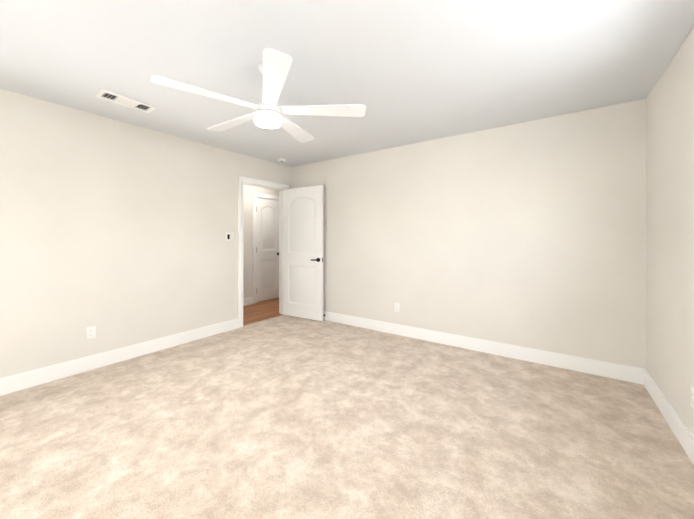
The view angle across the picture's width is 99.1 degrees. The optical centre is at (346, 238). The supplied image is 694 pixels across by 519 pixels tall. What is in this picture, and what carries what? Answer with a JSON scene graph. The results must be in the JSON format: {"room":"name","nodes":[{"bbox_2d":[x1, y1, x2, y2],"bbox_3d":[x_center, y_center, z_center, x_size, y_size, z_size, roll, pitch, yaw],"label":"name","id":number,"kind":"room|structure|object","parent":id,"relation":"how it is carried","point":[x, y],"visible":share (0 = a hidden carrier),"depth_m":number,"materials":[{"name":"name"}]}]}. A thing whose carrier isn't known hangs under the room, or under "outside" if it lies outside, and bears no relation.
{"room":"empty bedroom","nodes":[
{"label":"empty bedroom","id":0,"kind":"room"},
{"bbox_2d":[0,89,289,377],"bbox_3d":[-1.744,0.021,3.915,0.120,2.440,6.220,0,0,35],"label":"wall","id":1,"kind":"structure","parent":0,"point":[113,231],"depth_m":2.91,"materials":[{"name":"beige paint"}]},
{"bbox_2d":[86,326,95,339],"bbox_3d":[-2.434,0.891,2.813,0.008,0.115,0.070,0,0,35],"label":"electrical outlet","id":2,"kind":"object","parent":1,"relation":"attached to","point":[91,332],"visible":1,"depth_m":2.81,"materials":[{"name":"white plastic"}]},
{"bbox_2d":[0,318,238,395],"bbox_3d":[-2.447,1.175,2.787,0.015,0.135,3.262,0,0,35],"label":"baseboard","id":3,"kind":"structure","parent":1,"relation":"attached to","point":[13,383],"depth_m":2.88,"materials":[{"name":"white wood"}]},
{"bbox_2d":[226,233,233,240],"bbox_3d":[-1.590,-0.029,4.021,0.012,0.115,0.116,0,0,35],"label":"switch plate","id":4,"kind":"object","parent":1,"relation":"attached to","point":[229,236],"visible":1,"depth_m":4.02,"materials":[{"name":"white plastic"}]},
{"bbox_2d":[238,175,288,327],"bbox_3d":[-1.299,0.176,4.556,0.156,2.129,0.958,0,0,35],"label":"door frame","id":5,"kind":"structure","parent":1,"relation":"attached to","point":[242,180],"depth_m":4.25,"materials":[{"name":"white wood"}]},
{"bbox_2d":[283,185,322,320],"bbox_3d":[-0.698,0.213,4.622,0.802,2.030,0.156,0,0,31],"label":"bedroom door","id":6,"kind":"structure","parent":1,"relation":"in","point":[302,252],"depth_m":4.59,"materials":[{"name":"white wood"}]},
{"bbox_2d":[243,184,278,297],"bbox_3d":[-1.985,0.019,5.496,0.120,2.440,3.700,0,0,35],"label":"wall","id":7,"kind":"structure","parent":0,"point":[248,190],"depth_m":5.58,"materials":[{"name":"beige paint"}]},
{"bbox_2d":[243,297,252,305],"bbox_3d":[-2.392,1.172,4.795,0.015,0.135,2.082,0,0,35],"label":"baseboard","id":8,"kind":"structure","parent":7,"relation":"attached to","point":[248,301],"depth_m":5.53,"materials":[{"name":"white wood"}]},
{"bbox_2d":[253,192,278,303],"bbox_3d":[-1.621,0.174,6.004,0.138,2.129,0.788,0,0,35],"label":"door frame","id":9,"kind":"structure","parent":7,"relation":"attached to","point":[264,196],"depth_m":5.68,"materials":[{"name":"white wood"}]},
{"bbox_2d":[256,197,278,301],"bbox_3d":[-1.595,0.211,5.985,0.188,2.030,0.632,0,0,35],"label":"hall door","id":10,"kind":"structure","parent":7,"relation":"in","point":[267,248],"depth_m":5.95,"materials":[{"name":"white wood"}]},
{"bbox_2d":[243,298,282,325],"bbox_3d":[-1.538,1.270,5.187,1.208,0.059,3.900,0,0,35],"label":"floor","id":11,"kind":"structure","parent":0,"point":[261,311],"depth_m":5.06,"materials":[{"name":"brown wood"}]},
{"bbox_2d":[0,315,693,518],"bbox_3d":[-0.349,1.274,1.923,4.472,0.060,4.540,0,0,35],"label":"floor carpet","id":12,"kind":"object","parent":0,"point":[285,417],"visible":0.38,"depth_m":1.85,"materials":[{"name":"beige carpet"}]},
{"bbox_2d":[0,0,693,166],"bbox_3d":[-0.612,-1.248,3.125,6.280,0.100,6.220,0,0,35],"label":"ceiling","id":13,"kind":"structure","parent":0,"point":[406,72],"depth_m":1.98,"materials":[{"name":"white paint"}]},
{"bbox_2d":[94,89,156,112],"bbox_3d":[-1.908,-1.189,2.566,0.185,0.016,0.400,0,0,35],"label":"ceiling vent","id":14,"kind":"object","parent":13,"relation":"in","point":[104,94],"visible":0.98,"depth_m":2.54,"materials":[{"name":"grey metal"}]},
{"bbox_2d":[151,48,365,142],"bbox_3d":[-0.589,-0.992,2.074,1.248,0.409,1.309,0,0,35],"label":"ceiling fan","id":15,"kind":"object","parent":13,"relation":"hanging from","point":[274,68],"visible":1,"depth_m":1.97,"materials":[{"name":"white"}]},
{"bbox_2d":[277,158,285,161],"bbox_3d":[-0.977,-1.180,4.439,0.132,0.040,0.132,0,0,35],"label":"smoke detector","id":16,"kind":"object","parent":13,"relation":"attached to","point":[281,159],"visible":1,"depth_m":4.39,"materials":[{"name":"white plastic"}]},
{"bbox_2d":[290,99,645,368],"bbox_3d":[0.918,0.021,3.732,4.460,2.440,0.120,0,0,35],"label":"wall","id":17,"kind":"structure","parent":0,"point":[530,234],"depth_m":3.13,"materials":[{"name":"beige paint"}]},
{"bbox_2d":[395,303,399,311],"bbox_3d":[0.651,0.889,3.841,0.070,0.115,0.008,0,0,35],"label":"electrical outlet","id":18,"kind":"object","parent":17,"relation":"attached to","point":[397,307],"visible":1,"depth_m":3.84,"materials":[{"name":"white plastic"}]},
{"bbox_2d":[323,311,639,383],"bbox_3d":[0.778,1.174,3.734,4.230,0.135,0.040,0,0,35],"label":"baseboard","id":19,"kind":"structure","parent":17,"relation":"attached to","point":[632,374],"depth_m":3.13,"materials":[{"name":"white wood"}]},
{"bbox_2d":[646,27,693,435],"bbox_3d":[1.404,0.026,0.702,0.200,2.440,4.300,0,0,35],"label":"wall","id":20,"kind":"structure","parent":0,"point":[670,233],"depth_m":1.96,"materials":[{"name":"beige paint"}]},
{"bbox_2d":[640,368,693,464],"bbox_3d":[1.316,1.178,0.765,0.015,0.135,4.300,0,0,35],"label":"baseboard","id":21,"kind":"structure","parent":20,"relation":"attached to","point":[681,431],"depth_m":1.95,"materials":[{"name":"white wood"}]},
{"bbox_2d":[691,386,693,408],"bbox_3d":[1.941,0.892,1.657,0.008,0.115,0.070,0,0,35],"label":"electrical outlet","id":22,"kind":"object","parent":20,"relation":"attached to","point":[692,396],"visible":1,"depth_m":1.66,"materials":[{"name":"white plastic"}]}
]}

